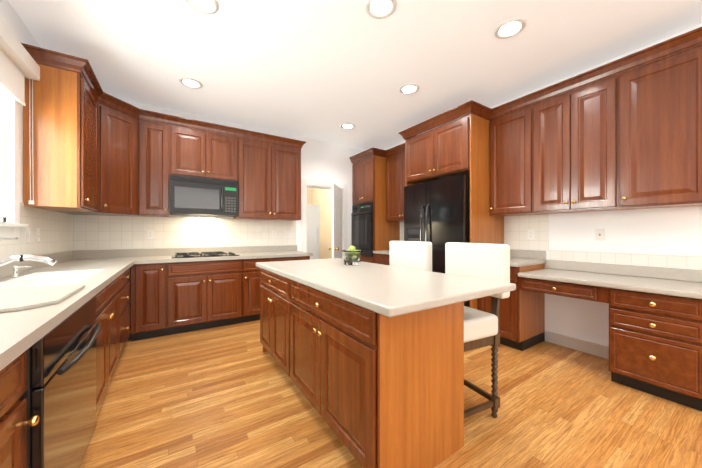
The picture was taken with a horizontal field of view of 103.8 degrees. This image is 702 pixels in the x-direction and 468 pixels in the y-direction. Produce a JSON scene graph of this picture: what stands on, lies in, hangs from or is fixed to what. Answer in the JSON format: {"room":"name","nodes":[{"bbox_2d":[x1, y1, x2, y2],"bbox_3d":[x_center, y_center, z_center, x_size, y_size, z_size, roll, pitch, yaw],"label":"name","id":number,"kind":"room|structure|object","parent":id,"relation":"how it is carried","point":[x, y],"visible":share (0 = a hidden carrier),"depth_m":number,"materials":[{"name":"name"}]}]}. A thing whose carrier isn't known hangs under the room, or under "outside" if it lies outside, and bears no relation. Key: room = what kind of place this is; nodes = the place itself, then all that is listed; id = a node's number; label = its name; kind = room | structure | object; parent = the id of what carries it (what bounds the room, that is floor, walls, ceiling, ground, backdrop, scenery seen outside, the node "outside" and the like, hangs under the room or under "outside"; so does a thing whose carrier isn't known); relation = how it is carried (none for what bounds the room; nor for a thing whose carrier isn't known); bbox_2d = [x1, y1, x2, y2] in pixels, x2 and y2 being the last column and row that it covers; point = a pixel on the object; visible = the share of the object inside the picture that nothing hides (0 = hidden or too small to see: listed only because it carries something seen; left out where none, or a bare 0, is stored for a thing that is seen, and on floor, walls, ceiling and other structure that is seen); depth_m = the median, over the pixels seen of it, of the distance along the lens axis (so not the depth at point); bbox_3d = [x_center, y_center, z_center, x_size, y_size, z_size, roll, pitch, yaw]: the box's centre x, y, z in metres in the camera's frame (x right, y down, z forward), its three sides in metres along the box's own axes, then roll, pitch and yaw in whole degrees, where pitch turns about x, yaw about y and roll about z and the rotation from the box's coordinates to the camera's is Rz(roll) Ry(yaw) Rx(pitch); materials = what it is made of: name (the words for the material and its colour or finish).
{"room":"kitchen","nodes":[
{"label":"kitchen","id":0,"kind":"room"},
{"bbox_2d":[0,0,70,255],"bbox_3d":[-1.314,-0.233,0.165,0.055,2.880,7.480,0,0,-33],"label":"wall","id":1,"kind":"structure","parent":0,"point":[14,22],"depth_m":2.10,"materials":[{"name":"white paint"}]},
{"bbox_2d":[0,86,27,237],"bbox_3d":[-2.107,-0.633,1.439,0.115,1.320,1.540,0,0,-33],"label":"window","id":2,"kind":"structure","parent":1,"relation":"in","point":[11,229],"depth_m":1.98,"materials":[{"name":"white glass"}]},
{"bbox_2d":[0,17,39,105],"bbox_3d":[-2.078,-1.156,1.504,0.077,0.355,1.618,0,0,-33],"label":"blind valance","id":3,"kind":"object","parent":2,"relation":"attached to","point":[18,64],"visible":1,"depth_m":1.93,"materials":[{"name":"white fabric"}]},
{"bbox_2d":[29,78,33,203],"bbox_3d":[-2.510,-0.754,2.162,0.027,1.040,0.012,0,0,-33],"label":"blind cord","id":4,"kind":"object","parent":3,"relation":"hanging from","point":[31,201],"visible":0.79,"depth_m":2.16,"materials":[{"name":"white plastic"}]},
{"bbox_2d":[0,202,71,259],"bbox_3d":[-2.051,-0.026,1.356,0.008,0.433,4.400,0,0,-33],"label":"tile backsplash","id":5,"kind":"structure","parent":1,"relation":"attached to","point":[61,232],"depth_m":2.46,"materials":[{"name":"white tile"}]},
{"bbox_2d":[25,228,29,241],"bbox_3d":[-2.598,0.006,2.217,0.014,0.116,0.072,0,0,-33],"label":"light switch","id":6,"kind":"object","parent":5,"relation":"attached to","point":[27,234],"visible":0.98,"depth_m":2.20,"materials":[{"name":"white plastic"}]},
{"bbox_2d":[36,228,39,241],"bbox_3d":[-2.709,0.006,2.383,0.010,0.116,0.072,0,0,-33],"label":"electrical outlet","id":7,"kind":"object","parent":5,"relation":"attached to","point":[37,234],"visible":0.98,"depth_m":2.37,"materials":[{"name":"white plastic"}]},
{"bbox_2d":[23,64,97,211],"bbox_3d":[-2.577,-0.794,2.511,0.380,1.140,0.590,0,0,-33],"label":"upper cabinet","id":8,"kind":"object","parent":1,"relation":"attached to","point":[64,172],"visible":1,"depth_m":2.28,"materials":[{"name":"brown wood"}]},
{"bbox_2d":[106,100,373,251],"bbox_3d":[-1.397,-0.234,4.489,4.800,2.880,0.140,0,0,-33],"label":"wall","id":9,"kind":"structure","parent":0,"point":[321,161],"depth_m":4.92,"materials":[{"name":"white paint"}]},
{"bbox_2d":[55,102,140,216],"bbox_3d":[-2.803,-0.794,3.102,0.646,1.140,0.646,0,0,-33],"label":"upper cabinet","id":10,"kind":"object","parent":9,"relation":"attached to","point":[118,163],"visible":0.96,"depth_m":3.03,"materials":[{"name":"brown wood"}]},
{"bbox_2d":[139,120,170,216],"bbox_3d":[-2.482,-0.794,3.489,0.307,1.140,0.347,0,0,-33],"label":"upper cabinet","id":11,"kind":"object","parent":9,"relation":"attached to","point":[154,138],"depth_m":3.34,"materials":[{"name":"brown wood"}]},
{"bbox_2d":[72,215,295,249],"bbox_3d":[-2.082,-0.027,3.955,2.730,0.433,0.008,0,0,-33],"label":"tile backsplash","id":12,"kind":"structure","parent":9,"relation":"attached to","point":[89,232],"depth_m":3.74,"materials":[{"name":"white tile"}]},
{"bbox_2d":[147,230,153,238],"bbox_3d":[-2.618,0.006,3.596,0.072,0.116,0.010,0,0,-33],"label":"electrical outlet","id":13,"kind":"object","parent":12,"relation":"attached to","point":[150,234],"visible":1,"depth_m":3.59,"materials":[{"name":"white plastic"}]},
{"bbox_2d":[171,125,238,183],"bbox_3d":[-2.017,-1.051,3.791,0.801,0.625,0.347,0,0,-33],"label":"upper cabinet","id":14,"kind":"object","parent":9,"relation":"attached to","point":[194,153],"depth_m":3.64,"materials":[{"name":"brown wood"}]},
{"bbox_2d":[170,175,237,216],"bbox_3d":[-1.992,-0.496,3.752,0.796,0.475,0.442,0,0,-33],"label":"over-the-range microwave","id":15,"kind":"object","parent":14,"relation":"attached to","point":[194,196],"visible":1,"depth_m":3.59,"materials":[{"name":"black"}]},
{"bbox_2d":[233,138,300,219],"bbox_3d":[-1.282,-0.794,4.270,0.954,1.140,0.347,0,0,-33],"label":"upper cabinet","id":16,"kind":"object","parent":9,"relation":"attached to","point":[266,176],"depth_m":4.10,"materials":[{"name":"brown wood"}]},
{"bbox_2d":[21,43,305,148],"bbox_3d":[-1.733,-1.417,3.409,2.774,0.104,1.299,0,0,-33],"label":"crown molding","id":17,"kind":"structure","parent":16,"relation":"attached to","point":[59,60],"depth_m":3.13,"materials":[{"name":"brown wood"}]},
{"bbox_2d":[302,179,346,258],"bbox_3d":[-0.499,0.131,5.061,0.930,2.150,0.160,0,0,-33],"label":"door frame","id":18,"kind":"structure","parent":9,"relation":"attached to","point":[316,184],"depth_m":4.95,"materials":[{"name":"white wood"}]},
{"bbox_2d":[329,183,341,258],"bbox_3d":[-0.244,0.179,4.834,0.529,2.030,0.572,0,0,-33],"label":"door leaf","id":19,"kind":"structure","parent":9,"relation":"in","point":[336,248],"depth_m":4.68,"materials":[{"name":"white wood"}]},
{"bbox_2d":[307,187,331,258],"bbox_3d":[-1.300,-0.144,6.246,2.300,2.700,2.700,0,0,-33],"label":"wall","id":20,"kind":"structure","parent":0,"point":[322,198],"depth_m":7.25,"materials":[{"name":"beige paint"}]},
{"bbox_2d":[8,0,701,149],"bbox_3d":[0.604,-1.723,1.412,4.800,0.100,7.480,0,0,-33],"label":"ceiling","id":21,"kind":"structure","parent":0,"point":[321,70],"depth_m":2.51,"materials":[{"name":"white paint"}]},
{"bbox_2d":[179,77,202,88],"bbox_3d":[-1.774,-1.668,3.050,0.230,0.012,0.230,0,0,-33],"label":"recessed light","id":22,"kind":"object","parent":21,"relation":"in","point":[190,82],"visible":1,"depth_m":3.04,"materials":[{"name":"white"}]},
{"bbox_2d":[184,0,218,13],"bbox_3d":[-1.076,-1.667,1.978,0.230,0.012,0.230,0,0,-33],"label":"recessed light","id":23,"kind":"object","parent":21,"relation":"in","point":[207,6],"visible":1,"depth_m":2.01,"materials":[{"name":"white"}]},
{"bbox_2d":[340,123,354,128],"bbox_3d":[-0.049,-1.668,4.268,0.230,0.012,0.230,0,0,-33],"label":"recessed light","id":24,"kind":"object","parent":21,"relation":"in","point":[347,126],"visible":0.98,"depth_m":4.26,"materials":[{"name":"white"}]},
{"bbox_2d":[365,0,396,18],"bbox_3d":[0.220,-1.667,2.021,0.230,0.012,0.230,0,0,-33],"label":"recessed light","id":25,"kind":"object","parent":21,"relation":"in","point":[378,9],"visible":1,"depth_m":2.03,"materials":[{"name":"white"}]},
{"bbox_2d":[399,84,419,93],"bbox_3d":[0.674,-1.668,3.175,0.230,0.012,0.230,0,0,-33],"label":"recessed light","id":26,"kind":"object","parent":21,"relation":"in","point":[409,88],"visible":1,"depth_m":3.16,"materials":[{"name":"white"}]},
{"bbox_2d":[494,17,525,38],"bbox_3d":[1.293,-1.668,2.242,0.230,0.012,0.230,0,0,-33],"label":"recessed light","id":27,"kind":"object","parent":21,"relation":"in","point":[510,28],"visible":1,"depth_m":2.23,"materials":[{"name":"white"}]},
{"bbox_2d":[80,320,701,467],"bbox_3d":[-0.214,1.246,2.670,5.520,0.080,10.600,0,0,-33],"label":"floor","id":28,"kind":"structure","parent":0,"point":[230,396],"depth_m":1.82,"materials":[{"name":"brown wood"}]},
{"bbox_2d":[0,350,38,467],"bbox_3d":[-1.092,0.770,0.428,0.597,0.874,0.698,0,0,-33],"label":"base cabinet","id":29,"kind":"object","parent":28,"relation":"on","point":[14,422],"depth_m":0.81,"materials":[{"name":"brown wood"}]},
{"bbox_2d":[19,295,100,467],"bbox_3d":[-1.451,0.771,1.066,0.657,0.871,0.756,0,0,-33],"label":"dishwasher","id":30,"kind":"object","parent":29,"relation":"in","point":[59,394],"visible":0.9,"depth_m":1.07,"materials":[{"name":"black metal"}]},
{"bbox_2d":[95,267,130,382],"bbox_3d":[-2.448,0.769,2.512,0.597,0.874,0.768,0,0,-33],"label":"base cabinet","id":31,"kind":"object","parent":28,"relation":"on","point":[113,309],"depth_m":2.12,"materials":[{"name":"brown wood"}]},
{"bbox_2d":[0,249,135,370],"bbox_3d":[-1.581,0.342,1.212,0.632,0.300,5.147,0,0,-33],"label":"countertop","id":32,"kind":"structure","parent":31,"relation":"on","point":[94,272],"depth_m":1.76,"materials":[{"name":"white stone"}]},
{"bbox_2d":[10,266,31,277],"bbox_3d":[-2.237,0.252,1.867,0.098,0.078,0.043,0,0,-33],"label":"soap dispenser","id":33,"kind":"object","parent":32,"relation":"on","point":[15,270],"visible":1,"depth_m":1.85,"materials":[{"name":"silver metal"}]},
{"bbox_2d":[0,254,56,266],"bbox_3d":[-1.959,0.144,1.595,0.358,0.293,0.250,0,0,-33],"label":"faucet","id":34,"kind":"object","parent":32,"relation":"on","point":[33,257],"visible":1,"depth_m":1.62,"materials":[{"name":"silver metal"}]},
{"bbox_2d":[0,284,84,312],"bbox_3d":[-1.520,0.283,1.206,0.435,0.015,0.570,0,0,-33],"label":"board","id":35,"kind":"object","parent":32,"relation":"on","point":[18,299],"visible":1,"depth_m":1.23,"materials":[{"name":"white plastic"}]},
{"bbox_2d":[131,263,166,340],"bbox_3d":[-2.448,0.769,3.363,0.329,0.874,0.597,0,0,-33],"label":"base cabinet","id":36,"kind":"object","parent":28,"relation":"on","point":[148,281],"depth_m":3.12,"materials":[{"name":"brown wood"}]},
{"bbox_2d":[167,259,242,334],"bbox_3d":[-1.958,0.769,3.681,0.840,0.874,0.597,0,0,-33],"label":"base cabinet","id":37,"kind":"object","parent":28,"relation":"on","point":[171,298],"depth_m":3.42,"materials":[{"name":"brown wood"}]},
{"bbox_2d":[136,245,312,263],"bbox_3d":[-1.639,0.261,3.867,2.112,0.140,0.632,0,0,-33],"label":"countertop","id":38,"kind":"structure","parent":37,"relation":"on","point":[157,255],"depth_m":3.79,"materials":[{"name":"white stone"}]},
{"bbox_2d":[172,251,238,257],"bbox_3d":[-1.937,0.270,3.667,0.760,0.041,0.470,0,0,-33],"label":"cooktop","id":39,"kind":"object","parent":38,"relation":"in","point":[198,254],"visible":1,"depth_m":3.57,"materials":[{"name":"black metal"}]},
{"bbox_2d":[243,258,266,322],"bbox_3d":[-1.467,0.769,4.000,0.330,0.874,0.597,0,0,-33],"label":"base cabinet","id":40,"kind":"object","parent":28,"relation":"on","point":[251,273],"depth_m":3.73,"materials":[{"name":"brown wood"}]},
{"bbox_2d":[260,268,287,374],"bbox_3d":[-0.431,0.769,2.619,0.641,0.874,0.851,0,0,-33],"label":"base cabinet","id":41,"kind":"object","parent":28,"relation":"on","point":[274,287],"depth_m":2.39,"materials":[{"name":"brown wood"}]},
{"bbox_2d":[256,258,515,316],"bbox_3d":[-0.003,0.311,2.217,0.980,0.040,2.070,0,0,-33],"label":"countertop","id":42,"kind":"structure","parent":41,"relation":"on","point":[387,290],"depth_m":1.59,"materials":[{"name":"beige stone"}]},
{"bbox_2d":[341,250,362,264],"bbox_3d":[0.013,0.222,2.615,0.210,0.137,0.210,0,0,-33],"label":"glass fruit bowl","id":43,"kind":"object","parent":42,"relation":"on","point":[352,257],"visible":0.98,"depth_m":2.54,"materials":[{"name":"clear glass"}]},
{"bbox_2d":[347,245,358,250],"bbox_3d":[0.011,0.185,2.617,0.124,0.156,0.137,0,0,-33],"label":"apples","id":44,"kind":"object","parent":43,"relation":"in","point":[352,248],"visible":0.15,"depth_m":2.59,"materials":[{"name":"green food"}]},
{"bbox_2d":[267,256,309,261],"bbox_3d":[-1.054,0.769,4.269,0.655,0.874,0.597,0,0,-33],"label":"base cabinet","id":45,"kind":"object","parent":28,"relation":"on","point":[299,257],"depth_m":4.01,"materials":[{"name":"brown wood"}]},
{"bbox_2d":[288,279,463,467],"bbox_3d":[0.087,0.769,1.824,0.641,0.874,1.046,0,0,-33],"label":"base cabinet","id":46,"kind":"object","parent":28,"relation":"on","point":[377,390],"depth_m":1.40,"materials":[{"name":"brown wood"}]},
{"bbox_2d":[352,155,399,262],"bbox_3d":[0.446,-0.079,5.197,0.650,2.570,0.677,0,0,-33],"label":"tall cabinet","id":47,"kind":"object","parent":28,"relation":"on","point":[368,179],"visible":0.46,"depth_m":4.88,"materials":[{"name":"brown wood"}]},
{"bbox_2d":[351,202,372,256],"bbox_3d":[0.378,-0.077,5.153,0.579,0.955,0.613,0,0,-33],"label":"wall oven","id":48,"kind":"object","parent":47,"relation":"in","point":[362,226],"visible":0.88,"depth_m":4.95,"materials":[{"name":"black metal"}]},
{"bbox_2d":[375,253,388,264],"bbox_3d":[0.874,0.769,4.559,0.630,0.874,0.858,0,0,-33],"label":"base cabinet","id":49,"kind":"object","parent":28,"relation":"on","point":[383,259],"visible":0.04,"depth_m":4.59,"materials":[{"name":"brown wood"}]},
{"bbox_2d":[373,250,388,254],"bbox_3d":[0.873,0.261,4.558,0.632,0.140,0.858,0,0,-33],"label":"countertop","id":50,"kind":"structure","parent":49,"relation":"on","point":[383,252],"depth_m":4.58,"materials":[{"name":"beige stone"}]},
{"bbox_2d":[404,174,469,306],"bbox_3d":[1.304,0.266,3.701,0.811,1.880,0.957,0,0,-33],"label":"refrigerator","id":51,"kind":"object","parent":28,"relation":"on","point":[437,214],"visible":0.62,"depth_m":3.40,"materials":[{"name":"black metal"}]},
{"bbox_2d":[405,114,503,309],"bbox_3d":[1.343,-0.079,3.727,0.750,2.570,1.047,0,0,-33],"label":"cabinet","id":52,"kind":"object","parent":28,"relation":"on","point":[459,146],"visible":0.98,"depth_m":3.29,"materials":[{"name":"brown wood"}]},
{"bbox_2d":[464,296,499,417],"bbox_3d":[0.716,0.681,1.902,0.394,1.050,0.412,0,0,-26],"label":"frame","id":53,"kind":"object","parent":28,"relation":"on","point":[493,403],"visible":0.27,"depth_m":1.79,"materials":[{"name":"brown wood"}]},
{"bbox_2d":[445,242,509,298],"bbox_3d":[0.890,0.241,1.987,0.087,0.350,0.500,0,0,-26],"label":"backrest","id":54,"kind":"object","parent":53,"relation":"attached to","point":[483,261],"visible":0.69,"depth_m":1.89,"materials":[{"name":"white fabric"}]},
{"bbox_2d":[464,306,497,342],"bbox_3d":[0.689,0.584,1.889,0.355,0.134,0.470,0,0,-26],"label":"seat","id":55,"kind":"object","parent":53,"relation":"on","point":[478,324],"visible":0.35,"depth_m":1.70,"materials":[{"name":"white fabric"}]},
{"bbox_2d":[478,263,544,350],"bbox_3d":[1.803,0.769,3.131,0.630,0.874,0.452,0,0,-33],"label":"base cabinet","id":56,"kind":"object","parent":28,"relation":"on","point":[521,320],"visible":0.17,"depth_m":2.90,"materials":[{"name":"brown wood"}]},
{"bbox_2d":[510,249,545,266],"bbox_3d":[1.806,0.261,3.124,0.632,0.140,0.467,0,0,-33],"label":"countertop","id":57,"kind":"structure","parent":56,"relation":"on","point":[519,258],"depth_m":3.14,"materials":[{"name":"beige stone"}]},
{"bbox_2d":[519,277,701,410],"bbox_3d":[2.250,0.817,2.444,0.630,0.779,1.182,0,0,-33],"label":"base cabinet","id":58,"kind":"object","parent":28,"relation":"on","point":[655,344],"visible":0.98,"depth_m":2.02,"materials":[{"name":"brown wood"}]},
{"bbox_2d":[518,260,701,298],"bbox_3d":[2.255,0.356,2.425,0.642,0.140,1.188,0,0,-33],"label":"countertop","id":59,"kind":"structure","parent":58,"relation":"on","point":[687,283],"depth_m":2.37,"materials":[{"name":"beige stone"}]},
{"bbox_2d":[385,24,701,346],"bbox_3d":[2.557,-0.234,2.683,0.140,2.880,7.200,0,0,-33],"label":"wall","id":60,"kind":"structure","parent":0,"point":[671,231],"depth_m":2.68,"materials":[{"name":"white paint"}]},
{"bbox_2d":[386,151,404,221],"bbox_3d":[0.979,-0.794,4.627,0.380,1.140,0.858,0,0,-33],"label":"upper cabinet","id":61,"kind":"object","parent":60,"relation":"attached to","point":[395,174],"visible":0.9,"depth_m":4.68,"materials":[{"name":"brown wood"}]},
{"bbox_2d":[400,222,403,240],"bbox_3d":[1.137,-0.027,4.730,0.008,0.433,0.820,0,0,-33],"label":"tile backsplash","id":62,"kind":"structure","parent":60,"relation":"attached to","point":[401,223],"depth_m":5.04,"materials":[{"name":"white tile"}]},
{"bbox_2d":[490,107,537,215],"bbox_3d":[1.927,-0.794,3.199,0.347,1.140,0.472,0,0,-33],"label":"upper cabinet","id":63,"kind":"object","parent":60,"relation":"attached to","point":[509,133],"depth_m":3.09,"materials":[{"name":"brown wood"}]},
{"bbox_2d":[349,27,701,162],"bbox_3d":[1.375,-1.417,3.651,0.779,0.104,4.283,0,0,-33],"label":"crown molding","id":64,"kind":"structure","parent":60,"relation":"attached to","point":[692,39],"depth_m":2.70,"materials":[{"name":"brown wood"}]},
{"bbox_2d":[530,77,621,214],"bbox_3d":[2.237,-0.794,2.722,0.347,1.140,0.666,0,0,-33],"label":"upper cabinet","id":65,"kind":"object","parent":60,"relation":"attached to","point":[572,133],"depth_m":2.61,"materials":[{"name":"brown wood"}]},
{"bbox_2d":[545,330,608,358],"bbox_3d":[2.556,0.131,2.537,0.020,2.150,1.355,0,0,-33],"label":"baseboard","id":66,"kind":"structure","parent":60,"relation":"attached to","point":[596,349],"depth_m":2.84,"materials":[{"name":"white"}]},
{"bbox_2d":[595,229,604,240],"bbox_3d":[2.449,0.006,2.708,0.011,0.116,0.072,0,0,-33],"label":"outlet","id":67,"kind":"object","parent":60,"relation":"attached to","point":[599,234],"visible":1,"depth_m":2.70,"materials":[{"name":"white plastic"}]},
{"bbox_2d":[504,214,701,269],"bbox_3d":[2.394,0.020,2.798,0.008,0.528,1.650,0,0,-33],"label":"tile backsplash","id":68,"kind":"structure","parent":60,"relation":"attached to","point":[515,227],"depth_m":2.95,"materials":[{"name":"white tile"}]},
{"bbox_2d":[527,230,533,239],"bbox_3d":[2.106,0.006,3.225,0.010,0.116,0.072,0,0,-33],"label":"electrical outlet","id":69,"kind":"object","parent":68,"relation":"attached to","point":[530,234],"visible":1,"depth_m":3.22,"materials":[{"name":"white plastic"}]},
{"bbox_2d":[614,45,701,209],"bbox_3d":[2.555,-0.794,2.234,0.347,1.140,0.498,0,0,-33],"label":"upper cabinet","id":70,"kind":"object","parent":60,"relation":"attached to","point":[630,140],"depth_m":2.15,"materials":[{"name":"brown wood"}]},
{"bbox_3d":[-1.235,1.204,6.146,2.100,0.004,2.740,0,0,-33],"label":"floor","id":71,"kind":"structure","parent":0,"visible":0},
{"bbox_2d":[307,204,319,259],"bbox_3d":[-1.106,0.311,5.526,0.740,1.770,0.720,0,0,-33],"label":"refrigerator","id":72,"kind":"object","parent":71,"relation":"on","point":[313,229],"visible":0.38,"depth_m":5.38,"materials":[{"name":"white"}]},
{"bbox_3d":[0.366,0.681,2.424,0.415,1.050,0.430,0,0,-33],"label":"frame","id":73,"kind":"object","parent":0,"visible":0},
{"bbox_2d":[389,241,431,271],"bbox_3d":[0.533,0.241,2.522,0.111,0.350,0.501,0,0,-33],"label":"stool","id":74,"kind":"object","parent":73,"relation":"attached to","point":[417,255],"visible":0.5,"depth_m":2.43,"materials":[{"name":"white fabric"}]}
]}

